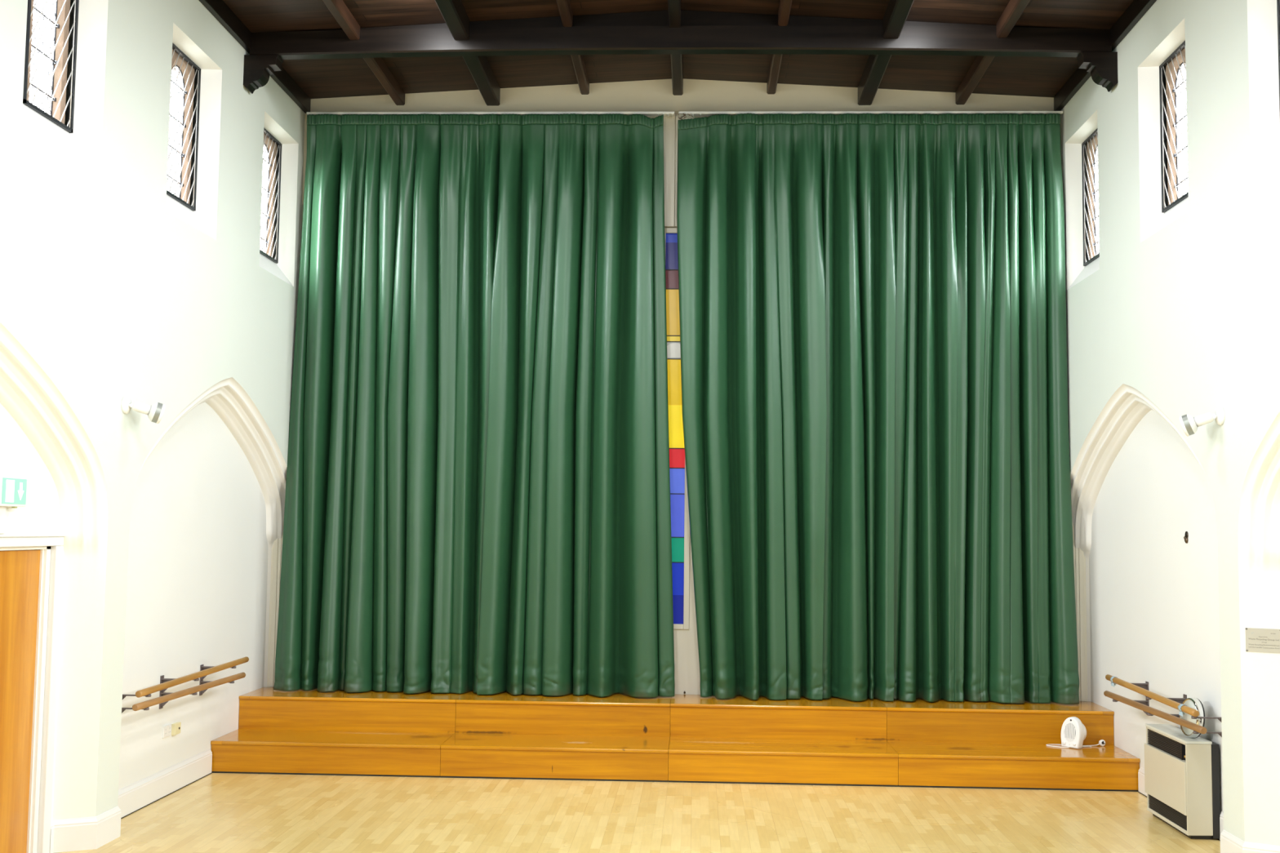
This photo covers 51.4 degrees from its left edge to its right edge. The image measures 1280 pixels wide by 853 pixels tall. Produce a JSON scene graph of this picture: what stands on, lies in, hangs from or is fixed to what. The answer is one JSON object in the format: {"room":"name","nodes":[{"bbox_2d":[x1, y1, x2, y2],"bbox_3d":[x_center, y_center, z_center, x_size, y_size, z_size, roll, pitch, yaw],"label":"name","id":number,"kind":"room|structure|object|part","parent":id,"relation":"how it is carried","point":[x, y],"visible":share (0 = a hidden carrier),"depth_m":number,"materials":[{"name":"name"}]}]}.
{"room":"community hall","nodes":[
{"label":"community hall","id":0,"kind":"room"},
{"bbox_2d":[0,0,305,847],"bbox_3d":[-3.757,-0.836,4.513,0.490,6.500,16.200,1,-4,2],"label":"wall","id":1,"kind":"structure","parent":0,"point":[113,288],"depth_m":9.07,"materials":[{"name":"white paint"}]},
{"bbox_2d":[0,475,26,533],"bbox_3d":[-3.567,0.442,7.499,0.084,0.323,0.290,1,-4,2],"label":"exit sign","id":2,"kind":"object","parent":1,"relation":"attached to","point":[13,490],"visible":1,"depth_m":7.47,"materials":[{"name":"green plastic"}]},
{"bbox_3d":[-3.524,0.366,7.506,0.002,0.124,0.197,1,-4,2],"label":"door and arrow symbol","id":3,"kind":"part","parent":2,"relation":"part of","materials":[{"name":"white plastic"}]},
{"bbox_2d":[0,533,66,852],"bbox_3d":[-3.664,1.605,7.511,0.160,1.995,1.295,1,-4,2],"label":"door","id":4,"kind":"structure","parent":1,"relation":"in","point":[31,565],"depth_m":7.91,"materials":[{"name":"orange wood"}]},
{"bbox_2d":[22,0,79,133],"bbox_3d":[-3.519,-2.352,7.833,0.145,1.258,0.704,1,-4,2],"label":"window","id":5,"kind":"structure","parent":1,"relation":"in","point":[61,10],"depth_m":7.97,"materials":[{"name":"glass"}]},
{"bbox_3d":[-3.547,0.888,6.560,0.216,3.182,3.640,1,-4,2],"label":"arch moulding","id":6,"kind":"part","parent":1,"relation":"part of","materials":[{"name":"beige paint"}]},
{"bbox_2d":[49,749,212,852],"bbox_3d":[-3.427,2.608,9.431,0.235,0.194,2.705,1,-4,2],"label":"baseboard","id":7,"kind":"structure","parent":1,"relation":"attached to","point":[74,834],"depth_m":9.10,"materials":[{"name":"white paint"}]},
{"bbox_3d":[-3.740,0.618,4.501,0.001,3.400,16.000,1,-4,2],"label":"recess panel","id":8,"kind":"part","parent":1,"relation":"part of","materials":[{"name":"white paint"}]},
{"bbox_2d":[120,395,165,423],"bbox_3d":[-3.234,-0.108,8.659,0.272,0.173,0.136,3,-5,-24],"label":"wall spotlight","id":9,"kind":"object","parent":1,"relation":"attached to","point":[155,412],"visible":1,"depth_m":8.63,"materials":[{"name":"white plastic"}]},
{"bbox_3d":[-3.325,-0.141,8.627,0.030,0.115,0.115,1,-4,2],"label":"wall plate","id":10,"kind":"part","parent":9,"relation":"part of","materials":[{"name":"white plastic"}]},
{"bbox_3d":[-3.291,-0.137,8.630,0.045,0.032,0.035,1,-4,2],"label":"swivel arm","id":11,"kind":"part","parent":9,"relation":"part of","materials":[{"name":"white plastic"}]},
{"bbox_3d":[-3.134,-0.083,8.702,0.053,0.133,0.136,3,-5,-27],"label":"lamp glass","id":12,"kind":"part","parent":9,"relation":"part of","materials":[{"name":"white plastic"}]},
{"bbox_2d":[162,724,171,738],"bbox_3d":[-3.513,2.263,9.890,0.016,0.086,0.146,1,-4,2],"label":"wall socket","id":13,"kind":"object","parent":1,"relation":"attached to","point":[166,730],"visible":1,"depth_m":9.88,"materials":[{"name":"white paint"}]},
{"bbox_2d":[171,722,181,735],"bbox_3d":[-3.498,2.280,10.044,0.033,0.084,0.110,1,-4,2],"label":"socket","id":14,"kind":"object","parent":1,"relation":"attached to","point":[175,727],"visible":1,"depth_m":10.01,"materials":[{"name":"beige plastic"}]},
{"bbox_2d":[166,42,200,210],"bbox_3d":[-3.435,-2.200,9.810,0.145,1.258,0.704,1,-4,2],"label":"window","id":15,"kind":"structure","parent":1,"relation":"in","point":[182,66],"depth_m":9.96,"materials":[{"name":"glass"}]},
{"bbox_2d":[121,657,248,713],"bbox_3d":[-3.379,1.937,9.796,0.288,0.284,2.132,1,-4,2],"label":"ballet barre","id":16,"kind":"object","parent":1,"relation":"attached to","point":[165,683],"visible":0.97,"depth_m":9.73,"materials":[{"name":"brown wood"}]},
{"bbox_3d":[-3.422,1.941,8.912,0.268,0.119,0.036,1,-4,2],"label":"arm","id":17,"kind":"part","parent":16,"relation":"part of","materials":[{"name":"grey metal"}]},
{"bbox_3d":[-3.416,1.853,8.919,0.279,0.119,0.036,1,-4,2],"label":"arm","id":18,"kind":"part","parent":16,"relation":"part of","materials":[{"name":"grey metal"}]},
{"bbox_3d":[-3.386,2.013,9.769,0.268,0.119,0.036,1,-4,2],"label":"arm","id":19,"kind":"part","parent":16,"relation":"part of","materials":[{"name":"grey metal"}]},
{"bbox_3d":[-3.380,1.910,9.776,0.279,0.119,0.036,1,-4,2],"label":"arm","id":20,"kind":"part","parent":16,"relation":"part of","materials":[{"name":"grey metal"}]},
{"bbox_3d":[-3.268,1.933,9.773,0.045,0.058,2.095,1,-4,2],"label":"rail","id":21,"kind":"part","parent":16,"relation":"part of","materials":[{"name":"brown wood"}]},
{"bbox_3d":[-3.256,1.832,9.809,0.045,0.069,2.113,1,-4,2],"label":"rail","id":22,"kind":"part","parent":16,"relation":"part of","materials":[{"name":"brown wood"}]},
{"bbox_3d":[-3.352,2.078,10.555,0.268,0.119,0.036,1,-4,2],"label":"arm","id":23,"kind":"part","parent":16,"relation":"part of","materials":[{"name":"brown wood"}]},
{"bbox_3d":[-3.346,1.962,10.564,0.279,0.119,0.036,1,-4,2],"label":"arm","id":24,"kind":"part","parent":16,"relation":"part of","materials":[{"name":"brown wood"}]},
{"bbox_3d":[-3.379,1.192,10.499,0.216,3.182,3.640,1,-4,2],"label":"arch moulding","id":25,"kind":"part","parent":1,"relation":"part of","materials":[{"name":"beige paint"}]},
{"bbox_2d":[199,0,311,113],"bbox_3d":[-3.454,-3.622,4.678,0.052,0.152,15.724,1,-4,2],"label":"trim","id":26,"kind":"structure","parent":1,"relation":"attached to","point":[219,9],"depth_m":10.71,"materials":[{"name":"brown wood"}]},
{"bbox_2d":[243,54,283,93],"bbox_3d":[-3.079,-2.880,10.882,0.278,0.275,0.150,1,-4,2],"label":"corbel","id":27,"kind":"object","parent":1,"relation":"attached to","point":[257,68],"visible":1,"depth_m":10.81,"materials":[{"name":"brown wood"}]},
{"bbox_2d":[259,127,281,262],"bbox_3d":[-3.351,-2.047,11.788,0.145,1.258,0.704,1,-4,2],"label":"window","id":28,"kind":"structure","parent":1,"relation":"in","point":[269,151],"depth_m":11.95,"materials":[{"name":"glass"}]},
{"bbox_2d":[57,773,1220,852],"bbox_3d":[-0.055,2.395,4.081,8.000,0.120,16.150,1,-4,2],"label":"floor","id":29,"kind":"structure","parent":0,"point":[217,812],"depth_m":9.24,"materials":[{"name":"brown wood"}]},
{"bbox_2d":[210,728,454,777],"bbox_3d":[-2.532,2.714,11.079,1.876,0.257,0.668,1,-4,2],"label":"step","id":30,"kind":"structure","parent":29,"relation":"on","point":[239,751],"depth_m":10.77,"materials":[{"name":"orange wood"}]},
{"bbox_2d":[238,687,465,733],"bbox_3d":[-2.502,2.495,11.733,1.876,0.281,0.658,1,-4,2],"label":"step","id":31,"kind":"structure","parent":30,"relation":"on","point":[264,708],"depth_m":11.43,"materials":[{"name":"orange wood"}]},
{"bbox_2d":[273,113,675,697],"bbox_3d":[-1.445,-0.256,12.017,3.573,5.261,0.350,1,-4,2],"label":"stage curtain","id":32,"kind":"object","parent":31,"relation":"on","point":[477,495],"visible":1,"depth_m":11.97,"materials":[{"name":"green fabric"}]},
{"bbox_2d":[440,733,670,782],"bbox_3d":[-0.677,2.730,10.999,1.833,0.257,0.668,1,-4,2],"label":"step","id":33,"kind":"structure","parent":29,"relation":"on","point":[463,755],"depth_m":10.70,"materials":[{"name":"orange wood"}]},
{"bbox_2d":[455,691,671,737],"bbox_3d":[-0.647,2.511,11.652,1.833,0.281,0.658,1,-4,2],"label":"step","id":34,"kind":"structure","parent":33,"relation":"on","point":[618,714],"depth_m":11.35,"materials":[{"name":"orange wood"}]},
{"bbox_2d":[668,737,897,786],"bbox_3d":[1.151,2.746,10.920,1.823,0.257,0.668,1,-4,2],"label":"step","id":35,"kind":"structure","parent":29,"relation":"on","point":[691,760],"depth_m":10.62,"materials":[{"name":"orange wood"}]},
{"bbox_2d":[670,694,886,741],"bbox_3d":[1.181,2.527,11.573,1.823,0.281,0.658,1,-4,2],"label":"step","id":36,"kind":"structure","parent":35,"relation":"on","point":[692,716],"depth_m":11.27,"materials":[{"name":"orange wood"}]},
{"bbox_2d":[886,741,1140,791],"bbox_3d":[3.006,2.762,10.840,1.886,0.257,0.668,1,-4,2],"label":"step","id":37,"kind":"structure","parent":29,"relation":"on","point":[1035,766],"depth_m":10.54,"materials":[{"name":"orange wood"}]},
{"bbox_2d":[877,698,1114,745],"bbox_3d":[3.036,2.543,11.493,1.886,0.281,0.658,1,-4,2],"label":"step","id":38,"kind":"structure","parent":37,"relation":"on","point":[919,720],"depth_m":11.19,"materials":[{"name":"orange wood"}]},
{"bbox_2d":[676,112,1079,704],"bbox_3d":[2.081,-0.226,11.866,3.540,5.262,0.340,1,-4,2],"label":"stage curtain","id":39,"kind":"object","parent":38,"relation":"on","point":[873,307],"visible":1,"depth_m":11.85,"materials":[{"name":"green fabric"}]},
{"bbox_2d":[1045,716,1105,749],"bbox_3d":[3.625,2.529,11.017,0.497,0.250,0.226,1,-4,2],"label":"heater","id":40,"kind":"object","parent":37,"relation":"on","point":[1073,732],"visible":1,"depth_m":10.96,"materials":[{"name":"white plastic"}]},
{"bbox_2d":[1064,723,1075,742],"bbox_3d":[3.543,2.522,10.970,0.075,0.150,0.079,1,-4,2],"label":"grille","id":41,"kind":"object","parent":40,"relation":"attached to","point":[1069,728],"depth_m":10.97,"materials":[{"name":"white plastic"}]},
{"bbox_3d":[3.605,2.639,11.033,0.457,0.034,0.159,1,-4,2],"label":"power cord","id":42,"kind":"part","parent":40,"relation":"part of","materials":[{"name":"white plastic"}]},
{"bbox_2d":[259,78,1087,701],"bbox_3d":[0.322,-0.192,12.258,8.000,6.500,0.225,1,-4,2],"label":"wall","id":43,"kind":"structure","parent":0,"point":[699,95],"depth_m":12.35,"materials":[{"name":"beige paint"}]},
{"bbox_2d":[268,537,281,687],"bbox_3d":[-3.333,1.447,12.194,0.068,1.865,0.017,1,-4,2],"label":"trim","id":44,"kind":"structure","parent":43,"relation":"attached to","point":[277,544],"depth_m":12.17,"materials":[{"name":"white paint"}]},
{"bbox_2d":[306,111,675,117],"bbox_3d":[-1.386,-2.874,12.335,3.414,0.058,0.130,1,-4,2],"label":"rail","id":45,"kind":"object","parent":43,"relation":"attached to","point":[668,113],"visible":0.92,"depth_m":12.28,"materials":[{"name":"white plastic"}]},
{"bbox_2d":[664,227,689,629],"bbox_3d":[0.316,-0.001,12.165,0.300,3.675,0.054,1,-4,2],"label":"window","id":46,"kind":"structure","parent":43,"relation":"in","point":[680,522],"depth_m":12.16,"materials":[{"name":"multicoloured glass"}]},
{"bbox_3d":[0.333,-1.358,12.290,0.198,0.178,0.008,1,-4,2],"label":"coloured pane","id":47,"kind":"part","parent":46,"relation":"part of","materials":[{"name":"clear glass"}]},
{"bbox_3d":[0.336,-1.574,12.307,0.198,0.256,0.008,1,-4,2],"label":"coloured pane","id":48,"kind":"part","parent":46,"relation":"part of","materials":[{"name":"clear glass"}]},
{"bbox_3d":[0.338,-1.744,12.320,0.198,0.085,0.008,1,-4,2],"label":"coloured pane","id":49,"kind":"part","parent":46,"relation":"part of","materials":[{"name":"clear glass"}]},
{"bbox_3d":[0.329,-1.052,12.267,0.198,0.436,0.008,1,-4,2],"label":"coloured pane","id":50,"kind":"part","parent":46,"relation":"part of","materials":[{"name":"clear glass"}]},
{"bbox_3d":[0.326,-0.807,12.248,0.198,0.055,0.008,1,-4,2],"label":"coloured pane","id":51,"kind":"part","parent":46,"relation":"part of","materials":[{"name":"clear glass"}]},
{"bbox_3d":[0.325,-0.700,12.240,0.198,0.160,0.008,1,-4,2],"label":"coloured pane","id":52,"kind":"part","parent":46,"relation":"part of","materials":[{"name":"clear glass"}]},
{"bbox_3d":[0.325,-0.701,12.233,0.190,0.132,0.004,1,-4,2],"label":"arched pane","id":53,"kind":"part","parent":46,"relation":"part of","materials":[{"name":"white glass"}]},
{"bbox_3d":[0.322,-0.408,12.217,0.198,0.425,0.008,1,-4,2],"label":"coloured pane","id":54,"kind":"part","parent":46,"relation":"part of","materials":[{"name":"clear glass"}]},
{"bbox_3d":[0.317,0.002,12.186,0.198,0.398,0.008,1,-4,2],"label":"coloured pane","id":55,"kind":"part","parent":46,"relation":"part of","materials":[{"name":"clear glass"}]},
{"bbox_3d":[0.311,0.497,12.148,0.198,0.235,0.008,1,-4,2],"label":"coloured pane","id":56,"kind":"part","parent":46,"relation":"part of","materials":[{"name":"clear glass"}]},
{"bbox_3d":[0.313,0.290,12.164,0.198,0.180,0.008,1,-4,2],"label":"coloured pane","id":57,"kind":"part","parent":46,"relation":"part of","materials":[{"name":"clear glass"}]},
{"bbox_3d":[0.303,1.121,12.100,0.198,0.227,0.008,1,-4,2],"label":"coloured pane","id":58,"kind":"part","parent":46,"relation":"part of","materials":[{"name":"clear glass"}]},
{"bbox_3d":[0.307,0.811,12.123,0.198,0.395,0.008,1,-4,2],"label":"coloured pane","id":59,"kind":"part","parent":46,"relation":"part of","materials":[{"name":"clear glass"}]},
{"bbox_3d":[0.297,1.658,12.059,0.198,0.260,0.008,1,-4,2],"label":"coloured pane","id":60,"kind":"part","parent":46,"relation":"part of","materials":[{"name":"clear glass"}]},
{"bbox_3d":[0.300,1.382,12.080,0.198,0.295,0.008,1,-4,2],"label":"coloured pane","id":61,"kind":"part","parent":46,"relation":"part of","materials":[{"name":"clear glass"}]},
{"bbox_2d":[663,115,694,227],"bbox_3d":[0.343,-2.361,12.312,0.320,1.045,0.050,1,-4,2],"label":"trim","id":62,"kind":"structure","parent":43,"relation":"attached to","point":[670,148],"depth_m":12.29,"materials":[{"name":"white paint"}]},
{"bbox_2d":[678,111,1062,117],"bbox_3d":[2.094,-2.843,12.184,3.478,0.058,0.130,1,-4,2],"label":"rail","id":63,"kind":"object","parent":43,"relation":"attached to","point":[692,113],"visible":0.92,"depth_m":12.13,"materials":[{"name":"white plastic"}]},
{"bbox_2d":[678,113,693,119],"bbox_3d":[0.423,-2.832,12.173,0.144,0.067,0.031,1,-4,2],"label":"cord tangle","id":64,"kind":"object","parent":63,"relation":"hanging from","point":[680,117],"visible":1,"depth_m":12.17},
{"bbox_2d":[1075,547,1085,701],"bbox_3d":[3.928,1.510,11.880,0.068,1.865,0.017,1,-4,2],"label":"trim","id":65,"kind":"structure","parent":43,"relation":"attached to","point":[1079,553],"depth_m":11.86,"materials":[{"name":"white paint"}]},
{"bbox_2d":[222,0,1133,98],"bbox_3d":[0.021,-3.882,4.563,8.200,0.526,16.150,1,-4,2],"label":"ceiling","id":66,"kind":"structure","parent":0,"point":[1026,76],"depth_m":11.57,"materials":[{"name":"brown wood"}]},
{"bbox_2d":[322,0,359,39],"bbox_3d":[-2.401,-3.348,8.840,0.088,0.114,3.948,1,-4,2],"label":"rafter","id":67,"kind":"object","parent":66,"relation":"attached to","point":[339,10],"visible":1,"depth_m":10.41,"materials":[{"name":"brown wood"}]},
{"bbox_2d":[363,57,404,105],"bbox_3d":[-2.279,-3.126,11.709,0.088,0.114,1.541,1,-4,2],"label":"rafter","id":68,"kind":"object","parent":66,"relation":"attached to","point":[377,65],"visible":0.62,"depth_m":11.85,"materials":[{"name":"brown wood"}]},
{"bbox_2d":[435,0,469,39],"bbox_3d":[-1.527,-3.361,8.804,0.128,0.166,3.948,1,-4,2],"label":"rafter","id":69,"kind":"object","parent":66,"relation":"attached to","point":[453,12],"visible":1,"depth_m":10.37,"materials":[{"name":"brown wood"}]},
{"bbox_2d":[462,55,500,105],"bbox_3d":[-1.405,-3.139,11.672,0.128,0.166,1.541,1,-4,2],"label":"rafter","id":70,"kind":"object","parent":66,"relation":"attached to","point":[479,67],"visible":0.65,"depth_m":11.78,"materials":[{"name":"brown wood"}]},
{"bbox_2d":[555,0,573,26],"bbox_3d":[-0.667,-3.430,8.773,0.080,0.109,3.948,1,-4,2],"label":"rafter","id":71,"kind":"object","parent":66,"relation":"attached to","point":[564,6],"visible":1,"depth_m":10.47,"materials":[{"name":"brown wood"}]},
{"bbox_2d":[570,54,589,94],"bbox_3d":[-0.545,-3.208,11.641,0.080,0.109,1.541,1,-4,2],"label":"rafter","id":72,"kind":"object","parent":66,"relation":"attached to","point":[578,61],"visible":0.62,"depth_m":11.88,"materials":[{"name":"brown wood"}]},
{"bbox_2d":[667,0,680,27],"bbox_3d":[0.197,-3.441,8.736,0.095,0.164,3.948,1,-4,2],"label":"rafter","id":73,"kind":"object","parent":66,"relation":"attached to","point":[673,6],"visible":1,"depth_m":10.41,"materials":[{"name":"brown wood"}]},
{"bbox_2d":[670,53,683,95],"bbox_3d":[0.320,-3.219,11.605,0.095,0.164,1.541,1,-4,2],"label":"rafter","id":74,"kind":"object","parent":66,"relation":"attached to","point":[676,59],"visible":0.62,"depth_m":11.81,"materials":[{"name":"brown wood"}]},
{"bbox_2d":[249,9,1111,59],"bbox_3d":[0.283,-3.183,10.762,6.920,0.399,0.130,1,-4,2],"label":"tie beam","id":75,"kind":"structure","parent":66,"relation":"attached to","point":[642,33],"depth_m":10.71,"materials":[{"name":"black wood"}]},
{"bbox_2d":[766,53,782,93],"bbox_3d":[1.184,-3.193,11.566,0.080,0.109,1.541,1,-4,2],"label":"rafter","id":76,"kind":"object","parent":66,"relation":"attached to","point":[775,59],"visible":0.62,"depth_m":11.79,"materials":[{"name":"brown wood"}]},
{"bbox_2d":[777,0,792,26],"bbox_3d":[1.061,-3.414,8.698,0.080,0.109,3.948,1,-4,2],"label":"rafter","id":77,"kind":"object","parent":66,"relation":"attached to","point":[784,6],"visible":1,"depth_m":10.40,"materials":[{"name":"brown wood"}]},
{"bbox_2d":[857,54,891,105],"bbox_3d":[2.042,-3.108,11.523,0.128,0.168,1.541,1,-4,2],"label":"rafter","id":78,"kind":"object","parent":66,"relation":"attached to","point":[875,68],"visible":0.65,"depth_m":11.62,"materials":[{"name":"brown wood"}]},
{"bbox_2d":[883,0,914,38],"bbox_3d":[1.920,-3.330,8.655,0.128,0.168,3.948,1,-4,2],"label":"rafter","id":79,"kind":"object","parent":66,"relation":"attached to","point":[896,13],"visible":1,"depth_m":10.24,"materials":[{"name":"brown wood"}]},
{"bbox_2d":[955,55,995,104],"bbox_3d":[2.916,-3.079,11.483,0.088,0.117,1.541,1,-4,2],"label":"rafter","id":80,"kind":"object","parent":66,"relation":"attached to","point":[980,65],"visible":0.62,"depth_m":11.60,"materials":[{"name":"brown wood"}]},
{"bbox_2d":[995,0,1030,37],"bbox_3d":[2.793,-3.301,8.615,0.088,0.117,3.948,1,-4,2],"label":"rafter","id":81,"kind":"object","parent":66,"relation":"attached to","point":[1014,9],"visible":1,"depth_m":10.22,"materials":[{"name":"brown wood"}]},
{"bbox_2d":[1060,0,1279,845],"bbox_3d":[3.726,-0.770,4.189,0.490,6.500,16.200,1,-4,2],"label":"wall","id":82,"kind":"structure","parent":0,"point":[1177,313],"depth_m":9.25,"materials":[{"name":"white paint"}]},
{"bbox_2d":[1081,128,1099,266],"bbox_3d":[3.971,-1.982,11.470,0.145,1.258,0.704,1,-4,2],"label":"window","id":83,"kind":"structure","parent":82,"relation":"in","point":[1091,142],"depth_m":11.64,"materials":[{"name":"glass"}]},
{"bbox_2d":[1076,51,1117,92],"bbox_3d":[3.637,-2.821,10.591,0.278,0.275,0.150,1,-4,2],"label":"corbel","id":84,"kind":"object","parent":82,"relation":"attached to","point":[1102,66],"visible":1,"depth_m":10.52,"materials":[{"name":"black wood"}]},
{"bbox_2d":[1053,0,1156,111],"bbox_3d":[3.487,-3.561,4.377,0.052,0.152,15.724,1,-4,2],"label":"trim","id":85,"kind":"structure","parent":82,"relation":"attached to","point":[1137,9],"depth_m":10.45,"materials":[{"name":"brown wood"}]},
{"bbox_3d":[3.831,1.255,10.187,0.216,3.182,3.640,1,-4,2],"label":"arch moulding","id":86,"kind":"part","parent":82,"relation":"part of","materials":[{"name":"beige paint"}]},
{"bbox_3d":[3.683,0.683,4.179,0.001,3.400,16.000,1,-4,2],"label":"recess panel","id":87,"kind":"part","parent":82,"relation":"part of","materials":[{"name":"white paint"}]},
{"bbox_2d":[1103,674,1222,737],"bbox_3d":[3.756,2.026,9.514,0.292,0.298,2.032,1,-4,2],"label":"ballet barre","id":88,"kind":"object","parent":82,"relation":"attached to","point":[1140,688],"visible":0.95,"depth_m":9.43,"materials":[{"name":"brown wood"}]},
{"bbox_3d":[3.793,2.045,10.313,0.279,0.119,0.036,1,-4,2],"label":"arm","id":89,"kind":"part","parent":88,"relation":"part of","materials":[{"name":"brown wood"}]},
{"bbox_3d":[3.796,2.177,10.303,0.268,0.119,0.036,1,-4,2],"label":"arm","id":90,"kind":"part","parent":88,"relation":"part of","materials":[{"name":"grey metal"}]},
{"bbox_3d":[3.639,1.915,9.536,0.045,0.076,1.852,1,-4,2],"label":"rail","id":91,"kind":"part","parent":88,"relation":"part of","materials":[{"name":"brown wood"}]},
{"bbox_3d":[3.647,2.029,9.519,0.045,0.056,2.032,1,-4,2],"label":"rail","id":92,"kind":"part","parent":88,"relation":"part of","materials":[{"name":"brown wood"}]},
{"bbox_3d":[3.762,2.111,9.502,0.268,0.119,0.036,1,-4,2],"label":"arm","id":93,"kind":"part","parent":88,"relation":"part of","materials":[{"name":"grey metal"}]},
{"bbox_3d":[3.759,1.996,9.511,0.279,0.119,0.036,1,-4,2],"label":"arm","id":94,"kind":"part","parent":88,"relation":"part of","materials":[{"name":"grey metal"}]},
{"bbox_3d":[3.721,1.944,8.638,0.279,0.119,0.036,1,-4,2],"label":"arm","id":95,"kind":"part","parent":88,"relation":"part of","materials":[{"name":"grey metal"}]},
{"bbox_3d":[3.725,2.038,8.630,0.268,0.119,0.036,1,-4,2],"label":"arm","id":96,"kind":"part","parent":88,"relation":"part of","materials":[{"name":"grey metal"}]},
{"bbox_2d":[1159,40,1188,212],"bbox_3d":[3.887,-2.135,9.493,0.145,1.258,0.704,1,-4,2],"label":"window","id":97,"kind":"structure","parent":82,"relation":"in","point":[1175,64],"depth_m":9.66,"materials":[{"name":"glass"}]},
{"bbox_2d":[1144,724,1220,839],"bbox_3d":[3.758,2.455,9.257,0.227,0.646,0.814,1,-4,2],"label":"wall heater","id":98,"kind":"object","parent":82,"relation":"attached to","point":[1182,772],"visible":0.94,"depth_m":8.94,"materials":[{"name":"beige metal"}]},
{"bbox_2d":[1147,728,1181,759],"bbox_3d":[3.680,2.221,9.321,0.026,0.111,0.674,1,-4,2],"label":"grille","id":99,"kind":"object","parent":98,"relation":"attached to","point":[1165,743],"depth_m":9.30,"materials":[{"name":"metal"}]},
{"bbox_3d":[3.664,2.447,9.263,0.038,0.349,0.804,1,-4,2],"label":"panel","id":100,"kind":"part","parent":98,"relation":"part of","materials":[{"name":"beige metal"}]},
{"bbox_2d":[1148,795,1186,831],"bbox_3d":[3.673,2.672,9.241,0.026,0.104,0.764,1,-4,2],"label":"grille","id":101,"kind":"object","parent":98,"relation":"attached to","point":[1175,816],"depth_m":9.21,"materials":[{"name":"metal"}]},
{"bbox_3d":[3.745,2.141,9.279,0.173,0.018,0.806,1,-4,2],"label":"lid","id":102,"kind":"part","parent":98,"relation":"part of","materials":[{"name":"white metal"}]},
{"bbox_2d":[1179,697,1204,737],"bbox_3d":[3.749,1.979,9.042,0.080,0.270,0.271,1,-4,-4],"label":"wall clock","id":103,"kind":"object","parent":98,"relation":"on","point":[1193,703],"visible":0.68,"depth_m":8.99,"materials":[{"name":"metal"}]},
{"bbox_3d":[3.848,2.459,9.253,0.048,0.616,0.814,1,-4,2],"label":"plate","id":104,"kind":"part","parent":98,"relation":"part of","materials":[{"name":"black metal"}]},
{"bbox_2d":[1183,531,1188,543],"bbox_3d":[3.901,0.793,9.522,0.025,0.088,0.056,1,-4,2],"label":"wall hook","id":105,"kind":"object","parent":82,"relation":"attached to","point":[1186,534],"visible":1,"depth_m":9.51,"materials":[{"name":"brown metal"}]},
{"bbox_2d":[1178,406,1225,435],"bbox_3d":[3.550,-0.030,8.410,0.267,0.183,0.138,-1,-5,22],"label":"wall spotlight","id":106,"kind":"object","parent":82,"relation":"attached to","point":[1189,424],"visible":1,"depth_m":8.38,"materials":[{"name":"white plastic"}]},
{"bbox_3d":[3.455,-0.002,8.447,0.060,0.131,0.136,-2,-5,30],"label":"lamp glass","id":107,"kind":"part","parent":106,"relation":"part of","materials":[{"name":"white glass"}]},
{"bbox_3d":[3.607,-0.063,8.371,0.045,0.032,0.035,1,-4,2],"label":"swivel arm","id":108,"kind":"part","parent":106,"relation":"part of","materials":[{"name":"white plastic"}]},
{"bbox_3d":[3.640,-0.066,8.365,0.030,0.115,0.115,1,-4,2],"label":"wall plate","id":109,"kind":"part","parent":106,"relation":"part of","materials":[{"name":"white plastic"}]},
{"bbox_2d":[1137,767,1279,852],"bbox_3d":[3.691,2.543,7.463,0.235,0.194,6.030,1,-4,2],"label":"baseboard","id":110,"kind":"structure","parent":82,"relation":"attached to","point":[1229,843],"depth_m":8.10,"materials":[{"name":"white paint"}]},
{"bbox_3d":[3.663,0.951,6.247,0.216,3.182,3.640,1,-4,2],"label":"arch moulding","id":111,"kind":"part","parent":82,"relation":"part of","materials":[{"name":"beige paint"}]},
{"bbox_2d":[1244,627,1279,653],"bbox_3d":[3.739,1.283,7.979,0.200,0.142,0.008,-2,-5,32],"label":"wall plaque","id":112,"kind":"object","parent":82,"relation":"attached to","point":[1257,640],"visible":1,"depth_m":7.98,"materials":[{"name":"metal"}]},
{"bbox_2d":[1276,0,1279,110],"bbox_3d":[3.803,-2.288,7.516,0.145,1.258,0.704,1,-4,2],"label":"window","id":113,"kind":"structure","parent":82,"relation":"in","point":[1277,1],"depth_m":7.80,"materials":[{"name":"metal"}]}
]}

